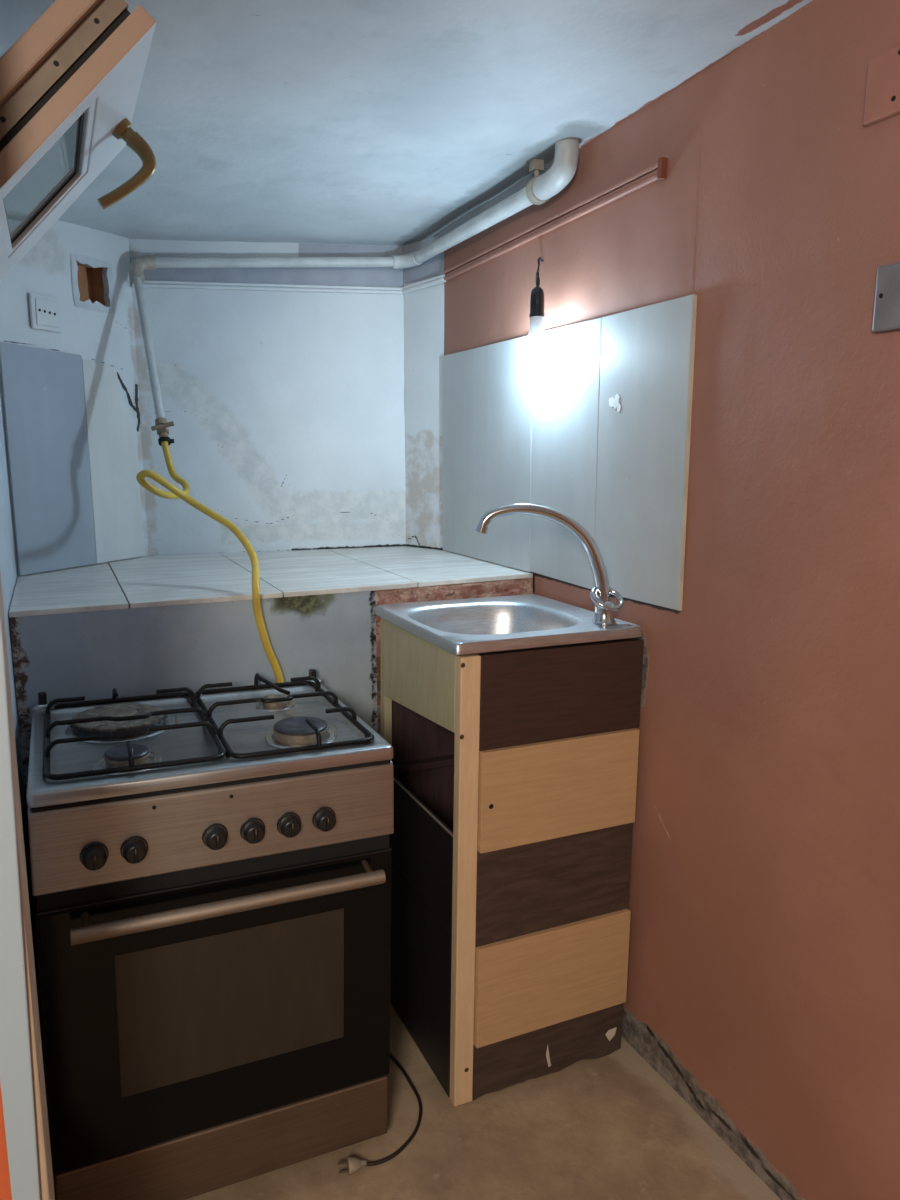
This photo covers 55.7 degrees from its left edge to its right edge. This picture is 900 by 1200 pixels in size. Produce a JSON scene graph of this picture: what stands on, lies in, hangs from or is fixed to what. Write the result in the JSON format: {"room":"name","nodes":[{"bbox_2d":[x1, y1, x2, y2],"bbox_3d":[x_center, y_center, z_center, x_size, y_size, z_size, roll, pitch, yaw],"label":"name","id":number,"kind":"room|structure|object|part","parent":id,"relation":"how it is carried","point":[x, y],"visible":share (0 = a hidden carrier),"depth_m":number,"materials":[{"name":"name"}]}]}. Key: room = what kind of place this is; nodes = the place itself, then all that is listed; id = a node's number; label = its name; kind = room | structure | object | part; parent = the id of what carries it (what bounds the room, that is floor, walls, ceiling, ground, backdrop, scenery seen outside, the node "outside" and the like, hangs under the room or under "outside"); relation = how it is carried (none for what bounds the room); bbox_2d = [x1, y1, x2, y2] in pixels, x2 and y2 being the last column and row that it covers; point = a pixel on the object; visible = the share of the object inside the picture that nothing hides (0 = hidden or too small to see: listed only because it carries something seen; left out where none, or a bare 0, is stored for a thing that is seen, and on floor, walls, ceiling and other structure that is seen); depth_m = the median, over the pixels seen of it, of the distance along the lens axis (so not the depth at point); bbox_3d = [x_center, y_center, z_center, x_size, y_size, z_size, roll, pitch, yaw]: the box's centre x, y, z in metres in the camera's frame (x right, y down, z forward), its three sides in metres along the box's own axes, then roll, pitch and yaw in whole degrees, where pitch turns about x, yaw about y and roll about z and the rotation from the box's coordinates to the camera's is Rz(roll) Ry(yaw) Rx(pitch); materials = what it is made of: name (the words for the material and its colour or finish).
{"room":"kitchen","nodes":[
{"label":"kitchen","id":0,"kind":"room"},
{"bbox_2d":[0,1085,11,1199],"bbox_3d":[-1.184,0.201,0.655,1.438,2.200,0.100,-5,11,-24],"label":"wall","id":1,"kind":"structure","parent":0,"point":[5,1187],"depth_m":0.99,"materials":[{"name":"orange paint"}]},
{"bbox_2d":[0,611,40,1199],"bbox_3d":[-0.492,0.204,0.920,0.048,2.100,0.006,-5,11,-24],"label":"trim","id":2,"kind":"structure","parent":1,"relation":"attached to","point":[16,1081],"depth_m":0.96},
{"bbox_2d":[0,392,48,1124],"bbox_3d":[-0.945,0.025,1.642,0.154,2.200,1.520,-5,11,-24],"label":"wall","id":3,"kind":"structure","parent":0,"point":[8,572],"depth_m":1.80,"materials":[{"name":"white paint"}]},
{"bbox_2d":[0,573,54,1199],"bbox_3d":[-0.512,0.196,0.969,0.042,2.100,0.100,-5,11,-24],"label":"trim","id":4,"kind":"structure","parent":3,"relation":"attached to","point":[46,1182],"depth_m":1.00,"materials":[{"name":"brown wood"}]},
{"bbox_2d":[0,220,148,577],"bbox_3d":[-1.075,-0.629,2.383,0.072,1.090,0.482,4,11,23],"label":"wall","id":5,"kind":"structure","parent":0,"point":[98,337],"depth_m":2.38,"materials":[{"name":"white paint"}]},
{"bbox_2d":[28,293,60,332],"bbox_3d":[-1.071,-0.760,2.259,0.013,0.090,0.092,4,11,23],"label":"socket plate","id":6,"kind":"object","parent":5,"relation":"attached to","point":[44,310],"visible":1,"depth_m":2.25,"materials":[{"name":"white plastic"}]},
{"bbox_2d":[0,342,96,575],"bbox_3d":[-1.081,-0.377,2.309,0.007,0.594,0.260,4,11,23],"label":"wall panel","id":7,"kind":"object","parent":5,"relation":"attached to","point":[43,389],"visible":1,"depth_m":2.29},
{"bbox_2d":[82,359,143,562],"bbox_3d":[-0.991,-0.404,2.517,0.005,0.575,0.190,4,11,23],"label":"wall panel","id":8,"kind":"object","parent":5,"relation":"attached to","point":[112,447],"visible":1,"depth_m":2.50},
{"bbox_2d":[129,239,405,555],"bbox_3d":[-0.550,-0.689,2.723,0.841,1.090,0.006,-3,11,-19],"label":"wall","id":9,"kind":"structure","parent":0,"point":[285,408],"depth_m":2.73,"materials":[{"name":"white paint"}]},
{"bbox_2d":[132,280,402,293],"bbox_3d":[-0.548,-0.977,2.665,0.841,0.047,0.014,-3,11,-19],"label":"trim","id":10,"kind":"structure","parent":9,"relation":"attached to","point":[147,283],"depth_m":2.65,"materials":[{"name":"white paint"}]},
{"bbox_2d":[128,139,578,445],"bbox_3d":[-0.323,-0.756,2.259,0.902,0.687,1.042,-5,11,-24],"label":"gas pipe","id":11,"kind":"object","parent":9,"relation":"attached to","point":[538,190],"visible":1,"depth_m":2.42,"materials":[{"name":"white metal"}]},
{"bbox_2d":[151,417,173,437],"bbox_3d":[-0.787,-0.469,2.331,0.060,0.061,0.059,-5,11,-24],"label":"tap","id":12,"kind":"object","parent":11,"relation":"on","point":[161,423],"depth_m":2.32,"materials":[{"name":"beige metal"}]},
{"bbox_2d":[136,436,283,682],"bbox_3d":[-0.642,-0.094,2.127,0.190,0.629,0.583,-9,13,-41],"label":"gas hose","id":13,"kind":"object","parent":11,"relation":"attached to","point":[176,493],"visible":0.96,"depth_m":2.09,"materials":[{"name":"yellow rubber"}]},
{"bbox_2d":[0,0,812,245],"bbox_3d":[-0.309,-0.702,0.122,2.720,0.294,5.100,-5,11,-24],"label":"ceiling","id":14,"kind":"structure","parent":0,"point":[352,122],"depth_m":1.64,"materials":[{"name":"paint"}]},
{"bbox_2d":[53,1003,780,1199],"bbox_3d":[-0.295,1.346,0.492,2.750,0.007,5.100,-5,11,-24],"label":"floor","id":15,"kind":"structure","parent":0,"point":[609,1127],"depth_m":1.74,"materials":[{"name":"concrete"}]},
{"bbox_2d":[27,669,393,1199],"bbox_3d":[-0.486,0.661,1.743,0.659,0.927,0.562,-3,10,-25],"label":"gas stove","id":16,"kind":"object","parent":15,"relation":"on","point":[211,869],"visible":1,"depth_m":1.53,"materials":[{"name":"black metal"}]},
{"bbox_3d":[-0.596,0.528,1.393,0.012,0.019,0.048,-3,10,-25],"label":"handle mount","id":17,"kind":"part","parent":16,"relation":"part of","materials":[{"name":"metal"}]},
{"bbox_3d":[-0.579,0.421,1.389,0.044,0.044,0.031,-3,10,-25],"label":"knob","id":18,"kind":"part","parent":16,"relation":"part of","materials":[{"name":"black plastic"}]},
{"bbox_3d":[-0.665,0.245,1.714,0.185,0.018,0.185,-3,10,-25],"label":"flame crown","id":19,"kind":"part","parent":16,"relation":"part of","materials":[{"name":"metal"}]},
{"bbox_3d":[-0.574,0.281,1.515,0.079,0.017,0.079,-3,10,-25],"label":"flame crown","id":20,"kind":"part","parent":16,"relation":"part of","materials":[{"name":"metal"}]},
{"bbox_3d":[-0.523,0.418,1.415,0.044,0.044,0.031,-3,10,-25],"label":"knob","id":21,"kind":"part","parent":16,"relation":"part of","materials":[{"name":"black plastic"}]},
{"bbox_3d":[-0.620,0.250,1.648,0.296,0.010,0.447,-3,10,-25],"label":"frame","id":22,"kind":"part","parent":16,"relation":"part of","materials":[{"name":"black metal"}]},
{"bbox_2d":[27,684,392,807],"bbox_3d":[-0.492,0.263,1.700,0.621,0.026,0.508,-3,10,-25],"label":"cooktop","id":23,"kind":"object","parent":16,"relation":"in","point":[191,760],"depth_m":1.59,"materials":[{"name":"metal"}]},
{"bbox_3d":[-0.394,0.389,1.503,0.621,0.142,0.037,-3,10,-25],"label":"control panel","id":24,"kind":"part","parent":16,"relation":"part of","materials":[{"name":"metal"}]},
{"bbox_3d":[-0.401,0.731,1.557,0.617,0.480,0.028,-3,10,-25],"label":"oven door","id":25,"kind":"part","parent":16,"relation":"part of","materials":[{"name":"black glass"}]},
{"bbox_3d":[-0.403,0.412,1.470,0.044,0.044,0.031,-3,10,-25],"label":"knob","id":26,"kind":"part","parent":16,"relation":"part of","materials":[{"name":"black plastic"}]},
{"bbox_3d":[-0.408,1.036,1.611,0.611,0.132,0.027,-3,10,-25],"label":"kick panel","id":27,"kind":"part","parent":16,"relation":"part of","materials":[{"name":"brown metal"}]},
{"bbox_3d":[-0.344,0.408,1.497,0.044,0.044,0.031,-3,10,-25],"label":"knob","id":28,"kind":"part","parent":16,"relation":"part of","materials":[{"name":"black plastic"}]},
{"bbox_3d":[-0.386,0.226,1.878,0.057,0.014,0.057,-3,10,-25],"label":"flame crown","id":29,"kind":"part","parent":16,"relation":"part of","materials":[{"name":"metal"}]},
{"bbox_3d":[-0.357,0.236,1.766,0.276,0.010,0.458,-3,10,-25],"label":"frame","id":30,"kind":"part","parent":16,"relation":"part of","materials":[{"name":"black metal"}]},
{"bbox_3d":[-0.285,0.405,1.524,0.044,0.044,0.031,-3,10,-25],"label":"knob","id":31,"kind":"part","parent":16,"relation":"part of","materials":[{"name":"black plastic"}]},
{"bbox_3d":[-0.293,0.259,1.674,0.110,0.020,0.110,-3,10,-25],"label":"flame crown","id":32,"kind":"part","parent":16,"relation":"part of","materials":[{"name":"metal"}]},
{"bbox_3d":[-0.226,0.402,1.551,0.044,0.044,0.031,-3,10,-25],"label":"knob","id":33,"kind":"part","parent":16,"relation":"part of","materials":[{"name":"black plastic"}]},
{"bbox_3d":[-0.154,0.504,1.596,0.012,0.019,0.048,-3,10,-25],"label":"handle mount","id":34,"kind":"part","parent":16,"relation":"part of","materials":[{"name":"metal"}]},
{"bbox_2d":[9,546,532,909],"bbox_3d":[-0.517,0.442,2.498,1.263,1.081,0.861,-5,11,-24],"label":"tiled ledge","id":35,"kind":"object","parent":15,"relation":"on","point":[148,624],"visible":0.26,"depth_m":2.02,"materials":[{"name":"tile"}]},
{"bbox_2d":[338,1053,421,1174],"bbox_3d":[-0.153,1.079,1.915,0.175,0.031,0.486,-1,10,-5],"label":"power cord","id":36,"kind":"object","parent":15,"relation":"on","point":[354,1164],"visible":0.82,"depth_m":1.72,"materials":[{"name":"rubber"}]},
{"bbox_2d":[381,618,643,1106],"bbox_3d":[0.123,0.560,2.061,0.445,1.004,0.475,-4,11,-25],"label":"base cabinet","id":37,"kind":"object","parent":15,"relation":"on","point":[515,772],"visible":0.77,"depth_m":1.86,"materials":[{"name":"wood"}]},
{"bbox_3d":[-0.163,0.535,2.171,0.020,1.000,0.030,-4,11,-25],"label":"post","id":38,"kind":"part","parent":37,"relation":"part of","materials":[{"name":"beige wood"}]},
{"bbox_3d":[-0.068,0.172,1.909,0.016,0.194,0.403,-4,11,-25],"label":"panel","id":39,"kind":"part","parent":37,"relation":"part of","materials":[{"name":"beige wood"}]},
{"bbox_3d":[-0.074,0.571,1.976,0.014,0.222,0.401,-4,11,-25],"label":"panel","id":40,"kind":"part","parent":37,"relation":"part of","materials":[{"name":"black wood"}]},
{"bbox_3d":[-0.078,0.873,2.027,0.014,0.388,0.401,-4,11,-25],"label":"panel","id":41,"kind":"part","parent":37,"relation":"part of","materials":[{"name":"black wood"}]},
{"bbox_3d":[0.040,0.412,2.222,0.404,0.018,0.031,-4,11,-25],"label":"rail","id":42,"kind":"part","parent":37,"relation":"part of","materials":[{"name":"brown wood"}]},
{"bbox_3d":[0.029,0.540,2.266,0.406,0.936,0.014,-4,11,-25],"label":"panel","id":43,"kind":"part","parent":37,"relation":"part of","materials":[{"name":"brown wood"}]},
{"bbox_3d":[0.030,0.605,1.790,0.045,1.004,0.028,-4,11,-25],"label":"post","id":44,"kind":"part","parent":37,"relation":"part of","materials":[{"name":"beige wood"}]},
{"bbox_2d":[376,594,641,654],"bbox_3d":[0.118,0.115,1.984,0.455,0.162,0.470,-4,11,-25],"label":"sink basin","id":45,"kind":"object","parent":37,"relation":"in","point":[484,625],"visible":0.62,"depth_m":2.05,"materials":[{"name":"metal"}]},
{"bbox_2d":[475,503,623,624],"bbox_3d":[0.220,-0.080,1.876,0.330,0.265,0.062,0,10,2],"label":"faucet","id":46,"kind":"object","parent":45,"relation":"on","point":[599,594],"visible":1,"depth_m":1.86,"materials":[{"name":"silver metal"}]},
{"bbox_3d":[0.347,-0.005,1.885,0.077,0.050,0.061,-5,11,-24],"label":"lever","id":47,"kind":"part","parent":46,"relation":"part of","materials":[{"name":"silver metal"}]},
{"bbox_3d":[0.311,0.542,2.160,0.018,0.998,0.450,-4,11,-25],"label":"panel","id":48,"kind":"part","parent":37,"relation":"part of","materials":[{"name":"silver metal"}]},
{"bbox_2d":[403,235,443,549],"bbox_3d":[-0.086,-0.618,2.811,0.187,1.260,0.002,10,14,43],"label":"wall","id":49,"kind":"structure","parent":0,"point":[423,308],"depth_m":2.81,"materials":[{"name":"white paint"}]},
{"bbox_2d":[402,274,445,293],"bbox_3d":[-0.087,-1.010,2.727,0.014,0.035,0.205,-10,14,-43],"label":"trim","id":50,"kind":"structure","parent":49,"relation":"attached to","point":[433,281],"depth_m":2.72,"materials":[{"name":"white paint"}]},
{"bbox_2d":[444,0,899,1199],"bbox_3d":[0.979,0.193,0.695,0.005,2.200,4.760,-5,11,-24],"label":"wall","id":51,"kind":"structure","parent":0,"point":[763,977],"depth_m":1.54,"materials":[{"name":"paint"}]},
{"bbox_2d":[442,335,532,571],"bbox_3d":[0.098,-0.426,2.508,0.008,0.620,0.568,-5,11,-24],"label":"wall panel","id":52,"kind":"object","parent":51,"relation":"attached to","point":[487,390],"visible":0.8,"depth_m":2.47,"materials":[{"name":"white plastic"}]},
{"bbox_2d":[439,159,553,237],"bbox_3d":[0.119,-1.077,2.332,0.020,0.058,0.690,-5,11,-24],"label":"trim","id":53,"kind":"structure","parent":51,"relation":"attached to","point":[522,183],"depth_m":2.30,"materials":[{"name":"grey paint"}]},
{"bbox_2d":[524,257,548,361],"bbox_3d":[0.211,-0.723,2.113,0.060,0.261,0.115,-1,10,-5],"label":"hanging bulb","id":54,"kind":"object","parent":51,"relation":"hanging from","point":[536,346],"visible":1,"depth_m":2.08,"materials":[{"name":"white glass"}]},
{"bbox_3d":[0.213,-0.619,2.103,0.059,0.060,0.059,-5,11,-24],"label":"bulb globe","id":55,"kind":"part","parent":54,"relation":"part of","materials":[{"name":"white glass"}]},
{"bbox_2d":[529,287,544,316],"bbox_3d":[0.213,-0.728,2.084,0.038,0.070,0.038,-5,11,-24],"label":"socket","id":56,"kind":"object","parent":54,"relation":"attached to","point":[537,293],"depth_m":2.07,"materials":[{"name":"black plastic"}]},
{"bbox_2d":[444,157,666,280],"bbox_3d":[0.206,-0.938,2.175,0.016,0.057,1.057,-5,11,-24],"label":"cable trunking","id":57,"kind":"object","parent":51,"relation":"attached to","point":[658,171],"visible":1,"depth_m":2.01,"materials":[{"name":"plastic"}]},
{"bbox_2d":[529,317,601,588],"bbox_3d":[0.281,-0.356,2.117,0.008,0.624,0.304,-5,11,-24],"label":"wall panel","id":58,"kind":"object","parent":51,"relation":"attached to","point":[566,383],"visible":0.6,"depth_m":2.10,"materials":[{"name":"white laminate"}]},
{"bbox_2d":[594,294,696,610],"bbox_3d":[0.410,-0.308,1.842,0.010,0.627,0.308,-5,11,-24],"label":"wall panel","id":59,"kind":"object","parent":51,"relation":"attached to","point":[647,361],"visible":0.92,"depth_m":1.81,"materials":[{"name":"white plastic"}]},
{"bbox_2d":[864,44,899,125],"bbox_3d":[0.650,-0.754,1.236,0.017,0.093,0.103,-5,11,-24],"label":"cover plate","id":60,"kind":"object","parent":51,"relation":"attached to","point":[882,99],"visible":1,"depth_m":1.25,"materials":[{"name":"orange"}]},
{"bbox_2d":[872,262,899,332],"bbox_3d":[0.668,-0.447,1.250,0.017,0.096,0.097,-5,11,-24],"label":"cover plate","id":61,"kind":"object","parent":51,"relation":"attached to","point":[886,317],"visible":1,"depth_m":1.27,"materials":[{"name":"grey"}]},
{"bbox_3d":[-0.763,-0.579,1.083,0.070,0.385,0.500,-5,11,-24],"label":"window","id":62,"kind":"structure","parent":0,"visible":0},
{"bbox_2d":[0,0,155,281],"bbox_3d":[-0.571,-0.589,1.163,0.342,0.344,0.463,-5,11,-24],"label":"window sash","id":63,"kind":"structure","parent":62,"relation":"attached to","point":[70,84],"depth_m":0.99,"materials":[{"name":"white plastic"}]},
{"bbox_3d":[-0.551,-0.567,1.148,0.113,0.128,0.301,-5,11,-24],"label":"glass pane","id":64,"kind":"part","parent":63,"relation":"part of","materials":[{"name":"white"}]}
]}

